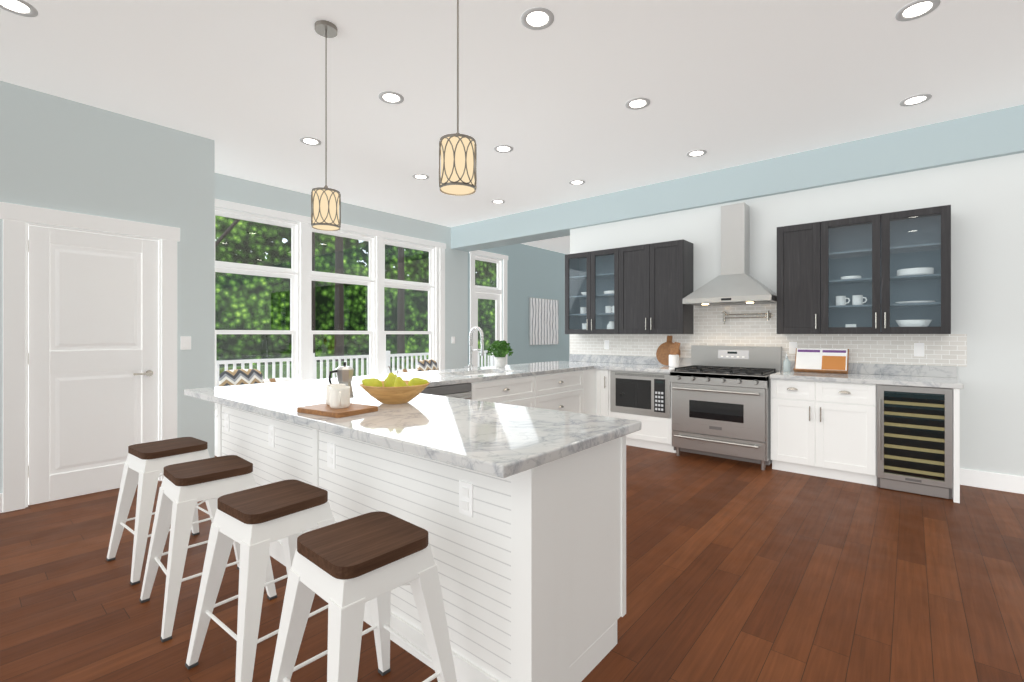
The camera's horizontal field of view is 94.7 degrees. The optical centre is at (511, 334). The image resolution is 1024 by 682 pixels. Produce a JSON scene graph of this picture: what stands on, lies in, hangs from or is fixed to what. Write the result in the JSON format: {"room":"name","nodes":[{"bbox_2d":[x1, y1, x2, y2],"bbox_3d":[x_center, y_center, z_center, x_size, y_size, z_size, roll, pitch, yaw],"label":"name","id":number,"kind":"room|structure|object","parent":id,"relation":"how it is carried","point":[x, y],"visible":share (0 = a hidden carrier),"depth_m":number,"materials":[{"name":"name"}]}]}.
{"room":"kitchen","nodes":[
{"label":"kitchen","id":0,"kind":"room"},
{"bbox_2d":[0,81,214,492],"bbox_3d":[-4.487,-0.275,2.637,0.120,3.150,4.980,0,0,40],"label":"wall","id":1,"kind":"structure","parent":0,"point":[61,154],"depth_m":4.02,"materials":[{"name":"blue paint"}]},
{"bbox_2d":[0,493,2,512],"bbox_3d":[-4.878,1.230,2.066,0.016,0.140,3.605,0,0,40],"label":"baseboard","id":2,"kind":"structure","parent":1,"relation":"attached to","point":[1,494],"depth_m":3.43,"materials":[{"name":"white"}]},
{"bbox_2d":[0,202,179,512],"bbox_3d":[-3.412,0.170,3.889,0.148,2.260,1.110,0,0,40],"label":"door frame","id":3,"kind":"structure","parent":1,"relation":"attached to","point":[16,218],"depth_m":3.52,"materials":[{"name":"white wood"}]},
{"bbox_2d":[28,225,157,504],"bbox_3d":[-3.386,0.235,3.858,0.098,2.114,0.817,0,0,40],"label":"door","id":4,"kind":"structure","parent":1,"relation":"in","point":[92,357],"depth_m":3.82,"materials":[{"name":"white wood"}]},
{"bbox_2d":[181,336,190,349],"bbox_3d":[-2.982,0.080,4.317,0.011,0.120,0.080,0,0,40],"label":"switch plate","id":5,"kind":"object","parent":1,"relation":"attached to","point":[185,342],"depth_m":4.31,"materials":[{"name":"white plastic"}]},
{"bbox_2d":[215,173,569,368],"bbox_3d":[-0.411,-0.275,9.063,0.160,3.150,10.340,0,0,40],"label":"wall","id":6,"kind":"structure","parent":0,"point":[534,272],"depth_m":8.37,"materials":[{"name":"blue paint"}]},
{"bbox_2d":[215,199,445,408],"bbox_3d":[-2.389,-0.347,6.663,0.192,2.395,3.760,0,0,40],"label":"window","id":7,"kind":"structure","parent":6,"relation":"in","point":[300,275],"depth_m":6.51,"materials":[{"name":"white wood"}]},
{"bbox_2d":[469,250,507,366],"bbox_3d":[-0.476,-0.122,8.948,0.168,2.845,1.060,0,0,40],"label":"patio door","id":8,"kind":"structure","parent":6,"relation":"in","point":[498,294],"depth_m":8.99,"materials":[{"name":"white wood"}]},
{"bbox_2d":[529,297,558,344],"bbox_3d":[0.703,-0.270,10.229,0.033,1.000,1.040,0,0,40],"label":"wall art","id":9,"kind":"object","parent":6,"relation":"attached to","point":[543,321],"visible":1,"depth_m":10.18,"materials":[{"name":"silver metal"}]},
{"bbox_2d":[0,445,1023,681],"bbox_3d":[2.217,1.340,3.533,11.590,0.080,15.400,0,0,40],"label":"floor","id":10,"kind":"structure","parent":0,"point":[739,571],"depth_m":2.38,"materials":[{"name":"brown wood"}]},
{"bbox_2d":[106,437,216,584],"bbox_3d":[-2.011,0.973,2.764,0.466,0.655,0.466,0,0,37],"label":"stool","id":11,"kind":"object","parent":10,"relation":"on","point":[145,464],"visible":0.71,"depth_m":2.67,"materials":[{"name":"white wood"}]},
{"bbox_2d":[140,455,276,642],"bbox_3d":[-1.487,0.973,2.316,0.466,0.655,0.466,0,0,42],"label":"stool","id":12,"kind":"object","parent":10,"relation":"on","point":[185,487],"visible":0.73,"depth_m":2.21,"materials":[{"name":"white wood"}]},
{"bbox_2d":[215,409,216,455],"bbox_3d":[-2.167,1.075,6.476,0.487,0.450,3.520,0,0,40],"label":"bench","id":13,"kind":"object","parent":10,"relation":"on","point":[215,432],"visible":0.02,"depth_m":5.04,"materials":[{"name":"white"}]},
{"bbox_2d":[219,369,293,386],"bbox_3d":[-2.963,0.618,5.590,0.246,0.427,0.878,0,0,40],"label":"pillow","id":14,"kind":"object","parent":13,"relation":"on","point":[239,377],"depth_m":5.43,"materials":[{"name":"fabric"}]},
{"bbox_2d":[393,359,438,372],"bbox_3d":[-1.458,0.618,7.382,0.233,0.427,0.878,0,0,40],"label":"pillow","id":15,"kind":"object","parent":13,"relation":"on","point":[428,364],"depth_m":7.43,"materials":[{"name":"fabric"}]},
{"bbox_2d":[185,479,334,681],"bbox_3d":[-0.955,0.973,1.892,0.466,0.655,0.466,0,0,37],"label":"stool","id":16,"kind":"object","parent":10,"relation":"on","point":[254,522],"visible":0.65,"depth_m":1.80,"materials":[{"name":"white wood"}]},
{"bbox_2d":[270,511,456,681],"bbox_3d":[-0.476,0.973,1.514,0.466,0.655,0.466,0,0,42],"label":"stool","id":17,"kind":"object","parent":10,"relation":"on","point":[346,570],"visible":1,"depth_m":1.47,"materials":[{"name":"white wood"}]},
{"bbox_2d":[217,403,632,681],"bbox_3d":[-0.758,0.861,2.646,2.707,0.880,0.663,0,0,40],"label":"base cabinet","id":18,"kind":"object","parent":10,"relation":"on","point":[530,564],"depth_m":1.77,"materials":[{"name":"white wood"}]},
{"bbox_2d":[184,354,595,406],"bbox_3d":[-0.432,0.455,4.720,0.930,0.350,4.597,0,0,40],"label":"countertop","id":19,"kind":"structure","parent":18,"relation":"in","point":[223,395],"depth_m":4.15,"materials":[{"name":"stone"}]},
{"bbox_2d":[464,326,483,369],"bbox_3d":[-0.401,0.148,4.964,0.217,0.461,0.124,0,0,40],"label":"faucet","id":20,"kind":"object","parent":19,"relation":"on","point":[470,365],"visible":1,"depth_m":5.00,"materials":[{"name":"silver metal"}]},
{"bbox_2d":[487,340,512,366],"bbox_3d":[-0.138,0.223,5.479,0.309,0.312,0.307,0,0,40],"label":"potted plant","id":21,"kind":"object","parent":19,"relation":"on","point":[499,349],"visible":1,"depth_m":5.42,"materials":[{"name":"green plant"}]},
{"bbox_2d":[232,386,640,477],"bbox_3d":[-0.492,0.400,2.370,2.010,0.040,0.927,0,0,40],"label":"countertop","id":22,"kind":"structure","parent":18,"relation":"in","point":[501,440],"depth_m":1.94,"materials":[{"name":"stone"}]},
{"bbox_2d":[297,403,377,417],"bbox_3d":[-0.856,0.368,2.319,0.320,0.022,0.240,0,0,32],"label":"cutting board","id":23,"kind":"object","parent":22,"relation":"on","point":[325,409],"visible":0.77,"depth_m":2.25,"materials":[{"name":"brown wood"}]},
{"bbox_2d":[326,384,349,407],"bbox_3d":[-0.854,0.306,2.360,0.227,0.100,0.162,0,0,40],"label":"mugs","id":24,"kind":"object","parent":23,"relation":"on","point":[337,395],"visible":1,"depth_m":2.27,"materials":[{"name":"white ceramic"}]},
{"bbox_2d":[328,362,353,397],"bbox_3d":[-0.955,0.257,2.635,0.104,0.200,0.149,0,0,40],"label":"moka pot","id":25,"kind":"object","parent":22,"relation":"on","point":[344,373],"visible":0.75,"depth_m":2.62,"materials":[{"name":"silver metal"}]},
{"bbox_2d":[357,367,433,403],"bbox_3d":[-0.646,0.278,2.614,0.380,0.202,0.380,0,0,40],"label":"fruit bowl","id":26,"kind":"object","parent":22,"relation":"on","point":[392,388],"visible":1,"depth_m":2.52,"materials":[{"name":"brown wood"}]},
{"bbox_2d":[465,373,532,406],"bbox_3d":[-0.310,0.861,4.717,0.720,0.880,0.977,0,0,40],"label":"base cabinet","id":27,"kind":"object","parent":10,"relation":"on","point":[518,391],"depth_m":4.48,"materials":[{"name":"white wood"}]},
{"bbox_2d":[421,383,471,399],"bbox_3d":[-0.790,0.853,4.083,0.744,0.855,0.605,0,0,40],"label":"dishwasher","id":28,"kind":"object","parent":27,"relation":"in","point":[463,390],"visible":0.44,"depth_m":3.94,"materials":[{"name":"silver metal"}]},
{"bbox_2d":[491,371,580,412],"bbox_3d":[0.240,0.861,5.368,0.720,0.880,0.981,0,0,40],"label":"base cabinet","id":29,"kind":"object","parent":10,"relation":"on","point":[556,391],"depth_m":5.14,"materials":[{"name":"white wood"}]},
{"bbox_2d":[581,369,596,414],"bbox_3d":[0.628,0.861,5.827,0.720,0.880,0.344,0,0,40],"label":"base cabinet","id":30,"kind":"object","parent":10,"relation":"on","point":[588,377],"depth_m":5.62,"materials":[{"name":"white wood"}]},
{"bbox_2d":[597,369,620,415],"bbox_3d":[0.931,0.861,6.187,0.720,0.880,0.598,0,0,40],"label":"base cabinet","id":31,"kind":"object","parent":10,"relation":"on","point":[603,376],"depth_m":5.64,"materials":[{"name":"white wood"}]},
{"bbox_2d":[596,355,690,372],"bbox_3d":[1.558,0.350,5.622,0.947,0.140,0.652,0,0,40],"label":"countertop","id":32,"kind":"structure","parent":31,"relation":"in","point":[604,362],"depth_m":5.74,"materials":[{"name":"stone"}]},
{"bbox_2d":[656,336,679,365],"bbox_3d":[1.885,0.198,5.690,0.290,0.359,0.109,0,0,40],"label":"round board","id":33,"kind":"object","parent":32,"relation":"on","point":[663,352],"visible":0.73,"depth_m":5.70,"materials":[{"name":"brown wood"}]},
{"bbox_2d":[669,342,679,366],"bbox_3d":[1.891,0.234,5.510,0.130,0.291,0.116,0,0,40],"label":"utensil crock","id":34,"kind":"object","parent":32,"relation":"on","point":[674,356],"visible":1,"depth_m":5.49,"materials":[{"name":"white ceramic"}]},
{"bbox_2d":[605,409,675,452],"bbox_3d":[1.636,1.107,5.580,0.770,0.386,0.616,0,0,40],"label":"base cabinet","id":35,"kind":"object","parent":10,"relation":"on","point":[655,433],"depth_m":5.27,"materials":[{"name":"white wood"}]},
{"bbox_2d":[610,371,670,417],"bbox_3d":[1.623,0.675,5.565,0.716,0.474,0.595,0,0,40],"label":"microwave","id":36,"kind":"object","parent":35,"relation":"in","point":[645,394],"visible":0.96,"depth_m":5.32,"materials":[{"name":"silver metal"}]},
{"bbox_2d":[670,345,781,469],"bbox_3d":[2.240,0.715,4.966,0.921,1.170,0.757,0,0,40],"label":"range","id":37,"kind":"object","parent":10,"relation":"on","point":[721,401],"visible":0.94,"depth_m":4.76,"materials":[{"name":"silver metal"}]},
{"bbox_2d":[771,379,824,477],"bbox_3d":[2.816,0.861,4.584,0.428,0.880,0.616,0,0,40],"label":"base cabinet","id":38,"kind":"object","parent":10,"relation":"on","point":[797,406],"depth_m":4.35,"materials":[{"name":"white wood"}]},
{"bbox_2d":[825,382,876,485],"bbox_3d":[3.073,0.861,4.367,0.499,0.880,0.616,0,0,40],"label":"base cabinet","id":39,"kind":"object","parent":10,"relation":"on","point":[850,408],"depth_m":4.09,"materials":[{"name":"white wood"}]},
{"bbox_2d":[770,361,962,388],"bbox_3d":[3.152,0.350,4.281,1.327,0.140,0.645,0,0,40],"label":"countertop","id":40,"kind":"structure","parent":39,"relation":"in","point":[880,374],"depth_m":4.22,"materials":[{"name":"stone"}]},
{"bbox_2d":[783,353,790,371],"bbox_3d":[2.789,0.284,4.792,0.062,0.190,0.082,0,0,40],"label":"soap dispenser","id":41,"kind":"object","parent":40,"relation":"on","point":[786,365],"visible":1,"depth_m":4.78,"materials":[{"name":"grey"}]},
{"bbox_2d":[793,348,848,373],"bbox_3d":[3.012,0.260,4.606,0.440,0.238,0.159,0,0,40],"label":"cookbook stand","id":42,"kind":"object","parent":40,"relation":"on","point":[818,360],"visible":1,"depth_m":4.60,"materials":[{"name":"white paper"}]},
{"bbox_2d":[877,384,952,498],"bbox_3d":[3.421,0.861,4.025,0.465,0.870,0.643,0,0,40],"label":"wine cooler","id":43,"kind":"object","parent":39,"relation":"in","point":[914,439],"visible":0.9,"depth_m":3.89,"materials":[{"name":"silver metal"}]},
{"bbox_2d":[0,0,1023,253],"bbox_3d":[2.217,-1.890,3.533,11.590,0.080,15.400,0,0,40],"label":"ceiling","id":44,"kind":"structure","parent":0,"point":[724,84],"depth_m":3.44,"materials":[{"name":"white paint"}]},
{"bbox_2d":[0,0,37,16],"bbox_3d":[-2.777,-1.845,2.662,0.196,0.007,0.146,0,0,40],"label":"recessed light","id":45,"kind":"object","parent":44,"relation":"in","point":[18,7],"depth_m":2.67,"materials":[{"name":"grey plastic"}]},
{"bbox_2d":[299,137,321,145],"bbox_3d":[-1.923,-1.845,4.511,0.202,0.007,0.192,0,0,40],"label":"recessed light","id":46,"kind":"object","parent":44,"relation":"in","point":[311,141],"depth_m":4.52,"materials":[{"name":"grey"}]},
{"bbox_2d":[311,20,340,230],"bbox_3d":[-1.120,-1.245,2.843,0.167,1.210,0.168,0,0,40],"label":"pendant light","id":47,"kind":"object","parent":44,"relation":"hanging from","point":[325,201],"visible":1,"depth_m":2.80,"materials":[{"name":"grey fabric"}]},
{"bbox_2d":[378,91,403,103],"bbox_3d":[-0.940,-1.845,3.678,0.195,0.007,0.193,0,0,40],"label":"recessed light","id":48,"kind":"object","parent":44,"relation":"in","point":[389,97],"depth_m":3.68,"materials":[{"name":"grey plastic"}]},
{"bbox_2d":[412,174,428,179],"bbox_3d":[-1.067,-1.845,5.522,0.191,0.007,0.195,0,0,40],"label":"recessed light","id":49,"kind":"object","parent":44,"relation":"in","point":[417,176],"depth_m":5.52,"materials":[{"name":"grey"}]},
{"bbox_2d":[439,0,476,195],"bbox_3d":[-0.241,-1.245,2.101,0.167,1.210,0.168,0,0,40],"label":"pendant light","id":50,"kind":"object","parent":44,"relation":"hanging from","point":[458,152],"visible":1,"depth_m":2.04,"materials":[{"name":"grey fabric"}]},
{"bbox_2d":[494,145,512,152],"bbox_3d":[-0.086,-1.845,4.693,0.191,0.007,0.192,0,0,40],"label":"recessed light","id":51,"kind":"object","parent":44,"relation":"in","point":[500,148],"depth_m":4.69,"materials":[{"name":"grey plastic"}]},
{"bbox_2d":[521,7,553,29],"bbox_3d":[0.148,-1.845,2.760,0.196,0.007,0.198,0,0,40],"label":"recessed light","id":52,"kind":"object","parent":44,"relation":"in","point":[539,18],"depth_m":2.76,"materials":[{"name":"grey"}]},
{"bbox_2d":[569,180,584,184],"bbox_3d":[0.792,-1.845,5.728,0.193,0.007,0.199,0,0,40],"label":"recessed light","id":53,"kind":"object","parent":44,"relation":"in","point":[574,182],"depth_m":5.74,"materials":[{"name":"grey"}]},
{"bbox_2d":[625,97,649,109],"bbox_3d":[1.004,-1.845,3.772,0.193,0.007,0.199,0,0,40],"label":"recessed light","id":54,"kind":"object","parent":44,"relation":"in","point":[635,103],"depth_m":3.78,"materials":[{"name":"grey plastic"}]},
{"bbox_2d":[686,150,706,156],"bbox_3d":[1.881,-1.845,4.812,0.194,0.007,0.202,0,0,40],"label":"recessed light","id":55,"kind":"object","parent":44,"relation":"in","point":[695,153],"depth_m":4.82,"materials":[{"name":"grey plastic"}]},
{"bbox_2d":[451,104,1023,251],"bbox_3d":[3.310,-1.665,4.750,11.090,0.370,0.410,0,0,40],"label":"soffit","id":56,"kind":"structure","parent":44,"relation":"attached to","point":[992,134],"depth_m":4.92,"materials":[{"name":"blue paint"}]},
{"bbox_2d":[899,94,931,106],"bbox_3d":[3.175,-1.845,3.716,0.192,0.007,0.204,0,0,40],"label":"recessed light","id":57,"kind":"object","parent":44,"relation":"in","point":[921,98],"depth_m":3.72,"materials":[{"name":"grey plastic"}]},
{"bbox_2d":[895,0,940,21],"bbox_3d":[2.301,-1.845,2.678,0.194,0.007,0.200,0,0,40],"label":"recessed light","id":58,"kind":"object","parent":44,"relation":"in","point":[917,9],"depth_m":2.68,"materials":[{"name":"grey plastic"}]},
{"bbox_2d":[570,153,1023,476],"bbox_3d":[4.179,-0.095,3.919,8.690,2.790,0.120,0,0,40],"label":"wall","id":59,"kind":"structure","parent":0,"point":[984,198],"depth_m":4.06,"materials":[{"name":"white paint"}]},
{"bbox_2d":[565,251,596,333],"bbox_3d":[0.988,-0.534,6.302,0.460,1.064,0.330,0,0,40],"label":"upper cabinet","id":60,"kind":"object","parent":59,"relation":"attached to","point":[580,268],"depth_m":6.29,"materials":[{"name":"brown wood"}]},
{"bbox_2d":[580,307,585,313],"label":"dishes","id":61,"kind":"object","parent":60,"relation":"in","point":[582,309],"depth_m":6.32,"materials":[{"name":"white ceramic"}]},
{"bbox_2d":[597,247,624,333],"bbox_3d":[1.268,-0.534,6.066,0.521,1.064,0.330,0,0,40],"label":"upper cabinet","id":62,"kind":"object","parent":59,"relation":"attached to","point":[610,262],"depth_m":5.94,"materials":[{"name":"brown wood"}]},
{"bbox_2d":[605,306,613,312],"label":"dishes","id":63,"kind":"object","parent":62,"relation":"in","point":[607,310],"depth_m":6.08,"materials":[{"name":"white ceramic"}]},
{"bbox_2d":[607,321,613,328],"label":"dishes","id":64,"kind":"object","parent":62,"relation":"in","point":[609,325],"depth_m":6.04,"materials":[{"name":"white ceramic"}]},
{"bbox_2d":[625,243,656,333],"bbox_3d":[1.572,-0.534,5.809,0.521,1.064,0.330,0,0,40],"label":"upper cabinet","id":65,"kind":"object","parent":59,"relation":"attached to","point":[650,286],"depth_m":5.63,"materials":[{"name":"brown wood"}]},
{"bbox_2d":[657,239,684,333],"bbox_3d":[1.852,-0.534,5.573,0.459,1.064,0.330,0,0,40],"label":"upper cabinet","id":66,"kind":"object","parent":59,"relation":"attached to","point":[670,254],"depth_m":5.39,"materials":[{"name":"brown wood"}]},
{"bbox_2d":[682,202,776,305],"bbox_3d":[2.345,-0.859,5.044,0.865,1.082,0.502,0,0,40],"label":"range hood","id":67,"kind":"object","parent":59,"relation":"attached to","point":[734,283],"visible":0.94,"depth_m":5.04,"materials":[{"name":"silver metal"}]},
{"bbox_2d":[685,226,784,333],"bbox_3d":[2.383,-0.534,5.125,1.054,1.064,0.330,0,0,40],"label":"upper cabinet","id":68,"kind":"object","parent":59,"relation":"attached to","point":[780,230],"depth_m":4.69,"materials":[{"name":"brown wood"}]},
{"bbox_2d":[570,303,966,369],"bbox_3d":[2.361,-0.010,5.362,4.050,0.780,0.017,0,0,40],"label":"tile backsplash","id":69,"kind":"structure","parent":59,"relation":"attached to","point":[711,328],"depth_m":5.05,"materials":[{"name":"white tile"}]},
{"bbox_2d":[722,311,772,323],"bbox_3d":[2.558,-0.185,5.152,0.502,0.150,0.066,0,0,40],"label":"pot filler","id":70,"kind":"object","parent":69,"relation":"attached to","point":[769,315],"visible":1,"depth_m":5.11,"materials":[{"name":"silver metal"}]},
{"bbox_2d":[785,221,828,333],"bbox_3d":[2.903,-0.534,4.686,0.432,1.064,0.330,0,0,40],"label":"upper cabinet","id":71,"kind":"object","parent":59,"relation":"attached to","point":[806,245],"depth_m":4.54,"materials":[{"name":"brown wood"}]},
{"bbox_2d":[829,212,892,333],"bbox_3d":[3.193,-0.534,4.441,0.574,1.064,0.330,0,0,40],"label":"upper cabinet","id":72,"kind":"object","parent":59,"relation":"attached to","point":[862,246],"depth_m":4.38,"materials":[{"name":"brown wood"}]},
{"bbox_2d":[841,276,860,278],"label":"dishes","id":73,"kind":"object","parent":72,"relation":"in","point":[848,277],"depth_m":4.40,"materials":[{"name":"white ceramic"}]},
{"bbox_2d":[836,295,866,304],"label":"dishes","id":74,"kind":"object","parent":72,"relation":"in","point":[860,297],"depth_m":4.45,"materials":[{"name":"white ceramic"}]},
{"bbox_2d":[893,205,950,333],"bbox_3d":[3.515,-0.534,4.169,0.518,1.064,0.330,0,0,40],"label":"upper cabinet","id":75,"kind":"object","parent":59,"relation":"attached to","point":[921,237],"depth_m":4.16,"materials":[{"name":"brown wood"}]},
{"bbox_2d":[895,320,931,326],"label":"dishes","id":76,"kind":"object","parent":75,"relation":"in","point":[899,322],"depth_m":4.08,"materials":[{"name":"white ceramic"}]},
{"bbox_2d":[897,267,933,275],"label":"dishes","id":77,"kind":"object","parent":75,"relation":"in","point":[912,271],"depth_m":4.07,"materials":[{"name":"white ceramic"}]},
{"bbox_2d":[895,301,935,302],"label":"dishes","id":78,"kind":"object","parent":75,"relation":"in","point":[903,301],"depth_m":4.07,"materials":[{"name":"white ceramic"}]},
{"bbox_2d":[960,468,1023,493],"bbox_3d":[5.654,1.230,2.582,4.710,0.140,0.016,0,0,40],"label":"baseboard","id":79,"kind":"structure","parent":59,"relation":"attached to","point":[995,481],"depth_m":3.95,"materials":[{"name":"white wood"}]},
{"label":"outside","id":80,"kind":"structure","parent":0,"visible":0},
{"bbox_2d":[215,215,496,366],"bbox_3d":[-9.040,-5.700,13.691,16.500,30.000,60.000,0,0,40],"label":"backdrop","id":81,"kind":"structure","parent":80,"point":[280,322],"depth_m":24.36,"materials":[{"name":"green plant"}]},
{"bbox_3d":[-2.704,1.510,8.997,3.240,0.180,17.000,0,0,40],"label":"deck","id":82,"kind":"object","parent":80,"visible":0},
{"bbox_2d":[216,350,494,386],"bbox_3d":[-3.706,0.900,9.856,0.110,1.040,17.020,0,0,40],"label":"deck railing","id":83,"kind":"object","parent":82,"relation":"on","point":[388,356],"depth_m":9.79,"materials":[{"name":"white wood"}]},
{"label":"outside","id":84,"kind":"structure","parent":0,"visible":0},
{"bbox_2d":[215,219,487,378],"bbox_3d":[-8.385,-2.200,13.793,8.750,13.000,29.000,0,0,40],"label":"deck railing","id":85,"kind":"object","parent":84,"point":[339,302],"depth_m":17.14,"materials":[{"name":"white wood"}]}
]}

